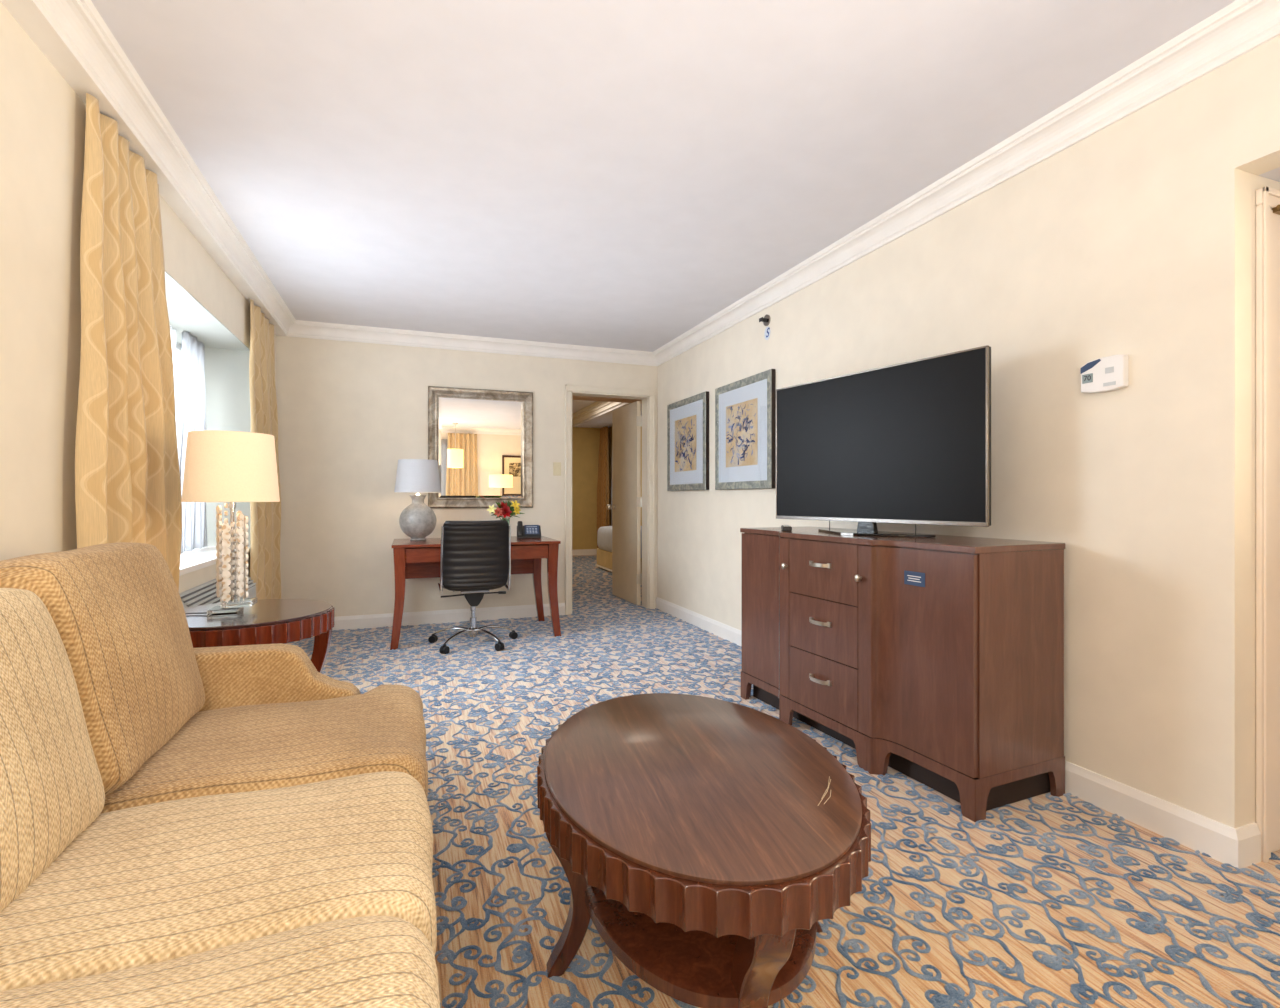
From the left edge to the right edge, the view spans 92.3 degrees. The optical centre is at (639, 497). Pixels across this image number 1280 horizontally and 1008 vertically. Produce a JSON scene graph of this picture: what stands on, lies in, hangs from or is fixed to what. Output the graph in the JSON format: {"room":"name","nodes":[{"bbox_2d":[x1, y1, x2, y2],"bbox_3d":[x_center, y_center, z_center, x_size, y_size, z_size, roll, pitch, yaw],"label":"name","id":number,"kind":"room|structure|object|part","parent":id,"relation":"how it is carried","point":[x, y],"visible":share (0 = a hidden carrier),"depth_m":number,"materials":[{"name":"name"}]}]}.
{"room":"hotel room","nodes":[
{"label":"hotel room","id":0,"kind":"room"},
{"bbox_2d":[0,1,275,592],"bbox_3d":[-1.982,-0.200,1.426,0.687,2.600,7.500,0,0,-21],"label":"wall","id":1,"kind":"structure","parent":0,"point":[43,119],"depth_m":1.82,"materials":[{"name":"paint"}]},
{"bbox_2d":[75,93,181,590],"bbox_3d":[-1.879,-0.116,2.311,0.107,2.372,0.868,0,0,-21],"label":"drape","id":2,"kind":"object","parent":1,"relation":"hanging from","point":[128,483],"visible":0.69,"depth_m":2.13,"materials":[{"name":"beige fabric"}]},
{"bbox_2d":[0,0,284,335],"bbox_3d":[-1.628,-1.371,1.559,0.068,0.118,7.300,0,0,-21],"label":"trim","id":3,"kind":"structure","parent":1,"relation":"attached to","point":[22,11],"depth_m":2.06,"materials":[{"name":"white paint"}]},
{"bbox_2d":[27,0,295,335],"bbox_3d":[-1.556,-1.371,1.586,0.086,0.118,7.300,0,0,-21],"label":"trim","id":4,"kind":"structure","parent":1,"relation":"attached to","point":[77,25],"depth_m":2.26,"materials":[{"name":"white paint"}]},
{"bbox_2d":[175,331,207,553],"bbox_3d":[-2.773,-0.340,3.778,0.093,1.320,0.582,0,0,-21],"label":"sheer curtain","id":5,"kind":"object","parent":1,"relation":"hanging from","point":[190,395],"visible":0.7,"depth_m":3.74,"materials":[{"name":"white fabric"}]},
{"bbox_2d":[165,271,250,575],"bbox_3d":[-2.542,-0.326,3.090,0.642,1.361,2.132,0,0,-21],"label":"window","id":6,"kind":"structure","parent":1,"relation":"in","point":[227,391],"depth_m":4.10,"materials":[{"name":"white paint"}]},
{"bbox_3d":[-2.660,-0.340,3.046,0.050,1.330,2.130,0,0,-20],"label":"frame","id":7,"kind":"part","parent":6,"relation":"part of","materials":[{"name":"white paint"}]},
{"bbox_3d":[-2.472,0.340,3.117,0.492,0.030,2.130,0,0,-20],"label":"sill","id":8,"kind":"part","parent":6,"relation":"part of","materials":[{"name":"white paint"}]},
{"bbox_2d":[179,572,255,607],"bbox_3d":[-2.268,0.742,3.326,0.106,0.597,1.180,0,0,-21],"label":"air conditioner","id":9,"kind":"object","parent":1,"relation":"attached to","point":[205,593],"visible":0.22,"depth_m":3.07,"materials":[{"name":"grey paint"}]},
{"bbox_2d":[249,299,280,599],"bbox_3d":[-2.645,-0.116,4.349,0.094,2.372,0.881,0,0,-21],"label":"drape","id":10,"kind":"object","parent":1,"relation":"hanging from","point":[265,520],"visible":0.74,"depth_m":4.31,"materials":[{"name":"beige fabric"}]},
{"bbox_2d":[276,336,657,616],"bbox_3d":[-1.372,-0.200,5.636,3.443,2.600,0.160,0,0,-21],"label":"wall","id":11,"kind":"structure","parent":0,"point":[348,411],"depth_m":5.23,"materials":[{"name":"paint"}]},
{"bbox_2d":[332,603,564,630],"bbox_3d":[-1.820,1.044,5.375,2.381,0.112,0.016,0,0,-21],"label":"baseboard","id":12,"kind":"structure","parent":11,"relation":"attached to","point":[489,613],"depth_m":5.39,"materials":[{"name":"white paint"}]},
{"bbox_2d":[287,320,656,365],"bbox_3d":[-1.335,-1.371,5.519,3.255,0.118,0.086,0,0,-21],"label":"trim","id":13,"kind":"structure","parent":11,"relation":"attached to","point":[303,329],"depth_m":5.44,"materials":[{"name":"white paint"}]},
{"bbox_2d":[428,386,532,507],"bbox_3d":[-1.418,-0.443,5.517,0.916,1.064,0.029,0,0,-21],"label":"wall mirror","id":14,"kind":"object","parent":11,"relation":"attached to","point":[480,440],"visible":0.98,"depth_m":5.52,"materials":[{"name":"silver metal"}]},
{"bbox_2d":[439,397,522,497],"bbox_3d":[-1.419,-0.443,5.521,0.740,0.888,0.002,0,0,-20],"label":"mirror glass","id":15,"kind":"object","parent":14,"relation":"attached to","point":[481,438],"depth_m":5.52,"materials":[{"name":"mirror"}]},
{"bbox_2d":[553,462,560,475],"bbox_3d":[-0.777,-0.272,5.767,0.074,0.124,0.012,0,0,-21],"label":"light switch","id":16,"kind":"object","parent":11,"relation":"attached to","point":[556,465],"visible":1,"depth_m":5.76,"materials":[{"name":"beige plastic"}]},
{"bbox_2d":[565,384,654,614],"bbox_3d":[-0.444,0.015,6.388,0.908,2.170,0.971,0,0,-21],"label":"door","id":17,"kind":"structure","parent":11,"relation":"in","point":[627,421],"depth_m":6.24,"materials":[{"name":"beige paint"}]},
{"bbox_3d":[-0.330,0.100,6.873,0.092,0.060,0.060,0,0,-22],"label":"knob","id":18,"kind":"part","parent":17,"relation":"part of","materials":[{"name":"silver metal"}]},
{"bbox_3d":[-0.153,0.051,6.604,0.038,2.073,0.770,0,0,-22],"label":"panel","id":19,"kind":"part","parent":17,"relation":"part of","materials":[{"name":"paint"}]},
{"bbox_2d":[572,400,596,413],"bbox_3d":[-0.835,-1.590,8.944,2.700,0.060,5.660,0,0,-21],"label":"ceiling","id":20,"kind":"structure","parent":0,"point":[577,405],"depth_m":10.26,"materials":[{"name":"paint"}]},
{"bbox_2d":[572,425,599,549],"bbox_3d":[-1.797,-0.250,11.659,2.600,2.700,0.100,0,0,-21],"label":"wall","id":21,"kind":"structure","parent":0,"point":[585,441],"depth_m":11.88,"materials":[{"name":"paint"}]},
{"bbox_2d":[572,549,596,554],"bbox_3d":[-1.824,1.045,11.588,2.500,0.110,0.015,0,0,-21],"label":"baseboard","id":22,"kind":"structure","parent":21,"relation":"attached to","point":[578,551],"depth_m":11.86,"materials":[{"name":"white paint"}]},
{"bbox_2d":[572,401,621,424],"bbox_3d":[-0.512,-1.480,9.593,0.100,0.160,4.670,0,0,-21],"label":"trim","id":23,"kind":"structure","parent":21,"relation":"attached to","point":[597,407],"depth_m":10.33,"materials":[{"name":"white paint"}]},
{"bbox_2d":[572,396,641,403],"bbox_3d":[-0.017,-1.160,6.757,2.500,0.080,0.990,0,0,-21],"label":"door frame","id":24,"kind":"structure","parent":0,"point":[587,398],"depth_m":6.99,"materials":[{"name":"paint"}]},
{"bbox_2d":[608,426,641,525],"bbox_3d":[0.383,-0.250,9.399,0.100,2.700,5.660,0,0,-21],"label":"wall","id":25,"kind":"structure","parent":0,"point":[609,428],"depth_m":11.79,"materials":[{"name":"paint"}]},
{"bbox_2d":[597,426,609,547],"bbox_3d":[-0.694,-0.140,11.725,0.131,2.420,0.447,0,0,-26],"label":"drape","id":26,"kind":"object","parent":25,"relation":"hanging from","point":[603,516],"visible":0.8,"depth_m":11.68,"materials":[{"name":"brown fabric"}]},
{"bbox_2d":[573,403,641,427],"bbox_3d":[-0.151,-1.460,9.728,0.670,0.200,4.670,0,0,-21],"label":"trim","id":27,"kind":"structure","parent":25,"relation":"attached to","point":[603,419],"depth_m":10.79,"materials":[{"name":"paint"}]},
{"bbox_2d":[611,486,611,525],"bbox_3d":[-0.301,-0.065,10.937,0.057,2.271,1.302,0,0,-21],"label":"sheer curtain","id":28,"kind":"object","parent":25,"relation":"hanging from","point":[611,486],"visible":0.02,"depth_m":11.51,"materials":[{"name":"white fabric"}]},
{"bbox_2d":[91,0,1235,351],"bbox_3d":[-0.382,-1.475,2.046,4.143,0.090,7.580,0,0,-21],"label":"ceiling","id":29,"kind":"structure","parent":0,"point":[617,174],"depth_m":2.38,"materials":[{"name":"paint"}]},
{"bbox_2d":[287,555,1279,1007],"bbox_3d":[-0.750,1.137,5.004,5.500,0.086,13.500,0,0,-21],"label":"floor","id":30,"kind":"structure","parent":0,"point":[1046,900],"depth_m":1.78,"materials":[{"name":"carpet"}]},
{"bbox_2d":[0,542,439,1007],"bbox_3d":[-0.869,0.606,0.959,1.043,0.988,2.025,0,0,-21],"label":"sofa","id":31,"kind":"object","parent":30,"relation":"on","point":[182,825],"visible":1,"depth_m":1.05,"materials":[{"name":"beige fabric"}]},
{"bbox_2d":[0,588,104,912],"bbox_3d":[-1.083,0.403,0.892,0.336,0.500,0.580,0,0,-20],"label":"cushion","id":32,"kind":"object","parent":31,"relation":"on","point":[52,733],"depth_m":1.02,"materials":[{"name":"beige fabric"}]},
{"bbox_2d":[0,542,204,795],"bbox_3d":[-1.288,0.377,1.440,0.340,0.529,0.620,0,0,-20],"label":"cushion","id":33,"kind":"object","parent":31,"relation":"on","point":[117,612],"depth_m":1.32,"materials":[{"name":"beige fabric"}]},
{"bbox_2d":[0,771,436,991],"bbox_3d":[-0.756,0.695,1.038,0.776,0.218,0.526,0,0,-20],"label":"seat cushion","id":34,"kind":"object","parent":31,"relation":"on","point":[151,883],"depth_m":0.97,"materials":[{"name":"beige fabric"}]},
{"bbox_2d":[0,916,439,1007],"bbox_3d":[-0.529,0.684,0.431,0.776,0.243,0.770,0,0,-20],"label":"seat cushion","id":35,"kind":"object","parent":31,"relation":"on","point":[366,961],"depth_m":0.74,"materials":[{"name":"beige fabric"}]},
{"bbox_2d":[100,684,427,813],"bbox_3d":[-0.972,0.695,1.613,0.776,0.219,0.707,0,0,-20],"label":"seat cushion","id":36,"kind":"object","parent":31,"relation":"on","point":[254,740],"depth_m":1.49,"materials":[{"name":"beige fabric"}]},
{"bbox_3d":[-1.295,0.601,1.822,0.849,0.358,0.110,0,0,-20],"label":"arm","id":37,"kind":"part","parent":31,"relation":"part of"},
{"bbox_2d":[184,599,333,672],"bbox_3d":[-1.534,0.770,2.389,0.622,0.660,0.622,0,0,-21],"label":"end table","id":38,"kind":"object","parent":30,"relation":"on","point":[268,621],"visible":0.28,"depth_m":2.26,"materials":[{"name":"brown wood"}]},
{"bbox_2d":[181,430,279,615],"bbox_3d":[-1.620,0.297,2.372,0.421,1.085,0.315,0,0,7],"label":"table lamp","id":39,"kind":"object","parent":38,"relation":"on","point":[232,467],"visible":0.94,"depth_m":2.29,"materials":[{"name":"cream linen"},{"name":"seashells"},{"name":"clear acrylic"}]},
{"bbox_3d":[-1.736,0.631,2.286,0.232,0.418,0.031,0,0,-24],"label":"cord","id":40,"kind":"part","parent":39,"relation":"part of","materials":[{"name":"black plastic"}]},
{"bbox_3d":[-1.568,-0.115,2.366,0.315,0.260,0.315,0,0,-20],"label":"lamp shade","id":41,"kind":"part","parent":39,"relation":"part of","materials":[{"name":"beige fabric"}]},
{"bbox_3d":[-1.568,0.183,2.366,0.024,0.426,0.024,0,0,-20],"label":"rod","id":42,"kind":"part","parent":39,"relation":"part of","materials":[{"name":"silver metal"}]},
{"bbox_3d":[-1.282,0.810,2.445,0.099,0.580,0.051,0,0,-13],"label":"leg","id":43,"kind":"part","parent":38,"relation":"part of","materials":[{"name":"red wood"}]},
{"bbox_2d":[428,520,517,653],"bbox_3d":[-1.250,0.630,4.654,0.656,0.940,0.655,0,0,-21],"label":"office chair","id":44,"kind":"object","parent":30,"relation":"on","point":[475,556],"visible":1,"depth_m":4.42,"materials":[{"name":"black leather"}]},
{"bbox_3d":[-1.472,0.441,4.537,0.024,0.486,0.529,0,0,-20],"label":"frame","id":45,"kind":"part","parent":44,"relation":"part of","materials":[{"name":"silver metal"}]},
{"bbox_3d":[-1.424,1.005,4.655,0.299,0.065,0.036,0,0,8],"label":"star leg","id":46,"kind":"part","parent":44,"relation":"part of","materials":[{"name":"silver metal"}]},
{"bbox_3d":[-1.371,0.719,4.530,0.186,0.020,0.017,0,0,-24],"label":"lever","id":47,"kind":"part","parent":44,"relation":"part of","materials":[{"name":"black plastic"}]},
{"bbox_3d":[-1.321,1.005,4.478,0.036,0.065,0.299,0,0,23],"label":"star leg","id":48,"kind":"part","parent":44,"relation":"part of","materials":[{"name":"silver metal"}]},
{"bbox_3d":[-1.270,0.649,4.667,0.464,0.059,0.442,0,0,-20],"label":"seat","id":49,"kind":"part","parent":44,"relation":"part of","materials":[{"name":"black leather"}]},
{"bbox_3d":[-1.175,0.403,4.414,0.464,0.486,0.110,0,0,-20],"label":"backrest","id":50,"kind":"part","parent":44,"relation":"part of","materials":[{"name":"black leather"}]},
{"bbox_3d":[-1.128,1.005,4.526,0.299,0.065,0.036,0,0,40],"label":"star leg","id":51,"kind":"part","parent":44,"relation":"part of","materials":[{"name":"silver metal"}]},
{"bbox_3d":[-1.103,0.715,4.628,0.186,0.025,0.023,0,0,-19],"label":"lever","id":52,"kind":"part","parent":44,"relation":"part of","materials":[{"name":"black plastic"}]},
{"bbox_3d":[-1.115,1.005,4.723,0.299,0.065,0.036,0,0,-33],"label":"star leg","id":53,"kind":"part","parent":44,"relation":"part of","materials":[{"name":"silver metal"}]},
{"bbox_3d":[-1.032,0.441,4.702,0.024,0.486,0.529,0,0,-20],"label":"frame","id":54,"kind":"part","parent":44,"relation":"part of","materials":[{"name":"silver metal"}]},
{"bbox_2d":[390,536,560,649],"bbox_3d":[-1.336,0.720,4.988,1.261,0.760,0.740,0,0,-21],"label":"desk","id":55,"kind":"object","parent":30,"relation":"on","point":[412,559],"visible":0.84,"depth_m":4.85,"materials":[{"name":"brown wood"}]},
{"bbox_3d":[-1.767,0.731,4.485,0.103,0.738,0.068,0,0,-20],"label":"leg","id":56,"kind":"part","parent":55,"relation":"part of","materials":[{"name":"brown wood"}]},
{"bbox_2d":[394,459,440,540],"bbox_3d":[-1.793,0.018,4.967,0.355,0.645,0.355,0,0,-21],"label":"desk lamp","id":57,"kind":"object","parent":55,"relation":"on","point":[417,520],"visible":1,"depth_m":4.85,"materials":[{"name":"grey ceramic"}]},
{"bbox_3d":[-1.793,-0.175,4.967,0.355,0.260,0.355,0,0,-20],"label":"lamp shade","id":58,"kind":"part","parent":57,"relation":"part of","materials":[{"name":"white fabric"}]},
{"bbox_3d":[-1.793,0.159,4.967,0.284,0.362,0.284,0,0,-20],"label":"glass","id":59,"kind":"part","parent":57,"relation":"part of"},
{"bbox_3d":[-1.618,0.422,4.668,0.302,0.105,0.282,0,0,-20],"label":"drawer","id":60,"kind":"part","parent":55,"relation":"part of","materials":[{"name":"brown wood"}]},
{"bbox_3d":[-1.447,0.516,5.283,1.080,0.308,0.020,0,0,-20],"label":"modesty panel","id":61,"kind":"part","parent":55,"relation":"part of","materials":[{"name":"brown wood"}]},
{"bbox_2d":[517,521,540,538],"bbox_3d":[-0.942,0.269,5.218,0.200,0.143,0.165,0,0,-12],"label":"telephone","id":62,"kind":"object","parent":55,"relation":"on","point":[526,531],"visible":1,"depth_m":5.19,"materials":[{"name":"black plastic"}]},
{"bbox_3d":[-0.919,0.268,5.229,0.120,0.073,0.117,0,0,-13],"label":"plate","id":63,"kind":"part","parent":62,"relation":"part of","materials":[{"name":"grey plastic"}]},
{"bbox_3d":[-0.923,0.422,4.928,0.322,0.105,0.282,0,0,-20],"label":"drawer","id":64,"kind":"part","parent":55,"relation":"part of","materials":[{"name":"brown wood"}]},
{"bbox_3d":[-0.906,0.731,5.490,0.103,0.738,0.068,0,0,-20],"label":"leg","id":65,"kind":"part","parent":55,"relation":"part of","materials":[{"name":"brown wood"}]},
{"bbox_3d":[-0.682,0.731,4.891,0.103,0.738,0.068,0,0,-20],"label":"leg","id":66,"kind":"part","parent":55,"relation":"part of","materials":[{"name":"brown wood"}]},
{"bbox_3d":[-1.126,0.257,5.131,0.080,0.165,0.080,0,0,-20],"label":"flower vase","id":67,"kind":"object","parent":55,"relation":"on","visible":0},
{"bbox_2d":[487,505,500,518],"bbox_3d":[-1.176,0.185,5.052,0.153,0.269,0.060,0,0,-39],"label":"lily","id":68,"kind":"object","parent":67,"relation":"in","point":[491,509],"visible":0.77,"depth_m":5.02,"materials":[{"name":"yellow plant"}]},
{"bbox_2d":[494,507,502,518],"bbox_3d":[-1.140,0.198,5.056,0.054,0.245,0.125,0,0,32],"label":"rose","id":69,"kind":"object","parent":67,"relation":"in","point":[498,511],"visible":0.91,"depth_m":5.03,"materials":[{"name":"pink plant"}]},
{"bbox_2d":[500,502,508,518],"bbox_3d":[-1.129,0.176,5.083,0.054,0.288,0.078,0,0,39],"label":"rose","id":70,"kind":"object","parent":67,"relation":"in","point":[502,504],"visible":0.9,"depth_m":5.09,"materials":[{"name":"red plant"}]},
{"bbox_2d":[500,506,511,518],"bbox_3d":[-1.099,0.193,5.066,0.084,0.254,0.099,0,0,16],"label":"rose","id":71,"kind":"object","parent":67,"relation":"in","point":[505,510],"visible":0.91,"depth_m":5.05,"materials":[{"name":"red plant"}]},
{"bbox_2d":[491,501,524,518],"bbox_3d":[-1.132,0.169,5.122,0.280,0.306,0.228,0,0,10],"label":"greenery","id":72,"kind":"object","parent":67,"relation":"in","point":[509,504],"visible":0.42,"depth_m":5.11,"materials":[{"name":"green plant"}]},
{"bbox_2d":[508,500,519,518],"bbox_3d":[-1.058,0.168,5.091,0.124,0.304,0.071,0,0,3],"label":"lily","id":73,"kind":"object","parent":67,"relation":"in","point":[515,504],"visible":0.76,"depth_m":5.10,"materials":[{"name":"yellow plant"}]},
{"bbox_2d":[509,506,520,518],"bbox_3d":[-1.058,0.194,5.084,0.133,0.252,0.063,0,0,11],"label":"lily","id":74,"kind":"object","parent":67,"relation":"in","point":[516,509],"visible":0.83,"depth_m":5.08,"materials":[{"name":"yellow plant"}]},
{"bbox_2d":[596,526,641,573],"bbox_3d":[-0.036,0.766,8.976,0.785,0.668,1.860,0,0,-21],"label":"bed","id":75,"kind":"object","parent":30,"relation":"on","point":[604,535],"visible":0.22,"depth_m":9.20,"materials":[{"name":"fabric"}]},
{"bbox_3d":[-0.036,0.620,8.976,0.785,0.376,1.860,0,0,-20],"label":"mattress","id":76,"kind":"part","parent":75,"relation":"part of","materials":[{"name":"white fabric"}]},
{"bbox_2d":[537,693,870,1007],"bbox_3d":[0.121,0.865,1.503,0.772,0.471,1.046,0,0,-12],"label":"coffee table","id":77,"kind":"object","parent":30,"relation":"on","point":[706,842],"visible":1,"depth_m":1.23,"materials":[{"name":"brown wood"}]},
{"bbox_3d":[-0.172,0.907,1.438,0.118,0.385,0.073,0,0,-13],"label":"leg","id":78,"kind":"part","parent":77,"relation":"part of","materials":[{"name":"brown wood"}]},
{"bbox_2d":[585,886,815,1007],"bbox_3d":[0.121,0.917,1.503,0.524,0.035,0.790,0,0,-12],"label":"shelf","id":79,"kind":"object","parent":77,"relation":"attached to","point":[693,968],"depth_m":1.21,"materials":[{"name":"brown wood"}]},
{"bbox_3d":[0.212,0.907,1.092,0.073,0.385,0.144,0,0,-13],"label":"leg","id":80,"kind":"part","parent":77,"relation":"part of","materials":[{"name":"brown wood"}]},
{"bbox_3d":[0.415,0.907,1.568,0.118,0.385,0.073,0,0,-12],"label":"leg","id":81,"kind":"part","parent":77,"relation":"part of","materials":[{"name":"brown wood"}]},
{"bbox_2d":[740,526,1064,821],"bbox_3d":[1.028,0.633,2.823,0.562,0.934,1.442,0,0,-24],"label":"dresser","id":82,"kind":"object","parent":30,"relation":"on","point":[939,660],"visible":0.99,"depth_m":2.31,"materials":[{"name":"brown wood"}]},
{"bbox_3d":[0.631,1.028,3.191,0.074,0.143,0.440,0,0,-24],"label":"plinth rail","id":83,"kind":"part","parent":82,"relation":"part of","materials":[{"name":"brown wood"}]},
{"bbox_3d":[0.658,0.574,3.171,0.060,0.760,0.489,0,0,-17],"label":"door","id":84,"kind":"part","parent":82,"relation":"part of","materials":[{"name":"brown wood"}]},
{"bbox_2d":[781,525,791,530],"bbox_3d":[0.748,0.153,3.141,0.044,0.026,0.170,0,0,9],"label":"remote control","id":85,"kind":"object","parent":82,"relation":"on","point":[783,527],"visible":1,"depth_m":3.06,"materials":[{"name":"black plastic"}]},
{"bbox_3d":[0.786,0.294,2.716,0.032,0.020,0.136,0,0,-24],"label":"handle","id":86,"kind":"part","parent":82,"relation":"part of","materials":[{"name":"silver metal"}]},
{"bbox_3d":[0.786,0.549,2.716,0.032,0.020,0.136,0,0,-24],"label":"handle","id":87,"kind":"part","parent":82,"relation":"part of","materials":[{"name":"silver metal"}]},
{"bbox_3d":[0.786,0.804,2.716,0.032,0.020,0.136,0,0,-24],"label":"handle","id":88,"kind":"part","parent":82,"relation":"part of","materials":[{"name":"silver metal"}]},
{"bbox_3d":[0.810,0.319,2.727,0.022,0.251,0.446,0,0,-24],"label":"drawer","id":89,"kind":"part","parent":82,"relation":"part of","materials":[{"name":"brown wood"}]},
{"bbox_3d":[0.810,0.574,2.727,0.022,0.251,0.446,0,0,-24],"label":"drawer","id":90,"kind":"part","parent":82,"relation":"part of","materials":[{"name":"brown wood"}]},
{"bbox_3d":[0.810,0.829,2.727,0.022,0.251,0.446,0,0,-24],"label":"drawer","id":91,"kind":"part","parent":82,"relation":"part of","materials":[{"name":"brown wood"}]},
{"bbox_3d":[0.808,1.028,2.726,0.022,0.143,0.554,0,0,-24],"label":"plinth rail","id":92,"kind":"part","parent":82,"relation":"part of","materials":[{"name":"brown wood"}]},
{"bbox_3d":[0.886,0.325,2.496,0.026,0.028,0.028,0,0,-24],"label":"knob","id":93,"kind":"part","parent":82,"relation":"part of","materials":[{"name":"silver metal"}]},
{"bbox_2d":[776,345,990,537],"bbox_3d":[0.999,-0.206,2.782,0.187,0.742,1.114,0,0,-32],"label":"television","id":94,"kind":"object","parent":82,"relation":"on","point":[909,442],"visible":1,"depth_m":2.68,"materials":[{"name":"black plastic"}]},
{"bbox_3d":[0.906,0.160,2.895,0.034,0.010,0.386,0,0,-6],"label":"stand trim","id":95,"kind":"part","parent":94,"relation":"part of","materials":[{"name":"silver metal"}]},
{"bbox_3d":[1.036,0.574,2.316,0.060,0.760,0.489,0,0,-31],"label":"door","id":96,"kind":"part","parent":82,"relation":"part of","materials":[{"name":"brown wood"}]},
{"bbox_3d":[1.049,1.028,2.291,0.061,0.143,0.446,0,0,-31],"label":"plinth rail","id":97,"kind":"part","parent":82,"relation":"part of","materials":[{"name":"brown wood"}]},
{"bbox_3d":[1.353,1.028,2.193,0.478,0.143,0.022,0,0,-24],"label":"rail","id":98,"kind":"part","parent":82,"relation":"part of","materials":[{"name":"brown wood"}]},
{"bbox_2d":[658,35,1279,827],"bbox_3d":[1.526,-0.200,2.685,0.120,2.600,7.400,0,0,-21],"label":"wall","id":99,"kind":"structure","parent":0,"point":[1136,239],"depth_m":2.15,"materials":[{"name":"paint"}]},
{"bbox_2d":[667,391,708,490],"bbox_3d":[0.413,-0.472,5.434,0.038,0.810,0.800,0,0,-21],"label":"framed print","id":100,"kind":"object","parent":99,"relation":"attached to","point":[688,418],"visible":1,"depth_m":5.36,"materials":[{"name":"paper"}]},
{"bbox_2d":[675,415,695,471],"bbox_3d":[0.398,-0.472,5.428,0.002,0.470,0.456,0,0,-21],"label":"artwork","id":101,"kind":"object","parent":100,"relation":"attached to","point":[685,425],"depth_m":5.42,"materials":[{"name":"paper"}]},
{"bbox_2d":[715,369,775,489],"bbox_3d":[0.756,-0.467,4.519,0.038,0.804,0.810,0,0,-21],"label":"framed print","id":102,"kind":"object","parent":99,"relation":"attached to","point":[745,409],"visible":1,"depth_m":4.43,"materials":[{"name":"paper"}]},
{"bbox_2d":[726,398,757,467],"bbox_3d":[0.740,-0.467,4.513,0.002,0.466,0.462,0,0,-21],"label":"artwork","id":103,"kind":"object","parent":102,"relation":"attached to","point":[741,414],"depth_m":4.49,"materials":[{"name":"paper"}]},
{"bbox_2d":[759,315,769,325],"bbox_3d":[0.854,-1.225,4.232,0.054,0.076,0.076,0,0,-21],"label":"sprinkler head","id":104,"kind":"object","parent":99,"relation":"attached to","point":[766,320],"visible":1,"depth_m":4.22},
{"bbox_2d":[764,327,769,339],"bbox_3d":[0.878,-1.135,4.241,0.003,0.090,0.072,0,0,-21],"label":"sticker","id":105,"kind":"object","parent":99,"relation":"attached to","point":[767,330],"visible":1,"depth_m":4.24,"materials":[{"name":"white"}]},
{"bbox_2d":[656,597,1237,866],"bbox_3d":[0.972,1.044,3.974,0.016,0.112,4.596,0,0,-21],"label":"baseboard","id":106,"kind":"structure","parent":99,"relation":"attached to","point":[1195,831],"depth_m":2.07,"materials":[{"name":"white paint"}]},
{"bbox_2d":[653,0,1279,365],"bbox_3d":[1.413,-1.371,2.695,0.086,0.118,7.300,0,0,-21],"label":"trim","id":107,"kind":"structure","parent":99,"relation":"attached to","point":[1242,26],"depth_m":2.35,"materials":[{"name":"white paint"}]},
{"bbox_2d":[1081,354,1127,392],"bbox_3d":[1.637,-0.435,2.171,0.032,0.120,0.144,0,0,-21],"label":"thermostat","id":108,"kind":"object","parent":99,"relation":"attached to","point":[1109,373],"visible":1,"depth_m":2.15,"materials":[{"name":"white plastic"}]},
{"bbox_2d":[1105,366,1113,373],"bbox_3d":[1.633,-0.445,2.139,0.001,0.020,0.028,0,0,-20],"label":"grille","id":109,"kind":"object","parent":108,"relation":"attached to","point":[1108,369],"depth_m":2.14,"materials":[{"name":"grey paint"}]},
{"bbox_2d":[1258,175,1279,851],"bbox_3d":[2.328,0.057,2.098,0.970,2.087,0.100,0,0,-21],"label":"wall","id":110,"kind":"structure","parent":0,"point":[1262,181],"depth_m":1.90,"materials":[{"name":"paint"}]},
{"bbox_2d":[1235,822,1260,868],"bbox_3d":[1.821,1.044,1.847,0.116,0.112,0.016,0,0,-21],"label":"baseboard","id":111,"kind":"structure","parent":110,"relation":"attached to","point":[1249,835],"depth_m":1.84,"materials":[{"name":"white paint"}]},
{"bbox_2d":[1256,186,1279,862],"bbox_3d":[2.286,0.080,1.998,0.858,2.040,0.058,0,0,-21],"label":"door","id":112,"kind":"structure","parent":110,"relation":"in","point":[1267,198],"depth_m":1.87,"materials":[{"name":"beige paint"}]},
{"bbox_3d":[2.102,0.102,1.954,0.374,1.973,0.012,0,0,-20],"label":"panel","id":113,"kind":"part","parent":112,"relation":"part of","materials":[{"name":"beige paint"}]},
{"bbox_2d":[1259,167,1279,181],"bbox_3d":[2.625,-1.027,1.302,0.970,0.080,1.800,0,0,-21],"label":"ceiling","id":114,"kind":"structure","parent":0,"point":[1274,174],"depth_m":1.88,"materials":[{"name":"paint"}]}
]}

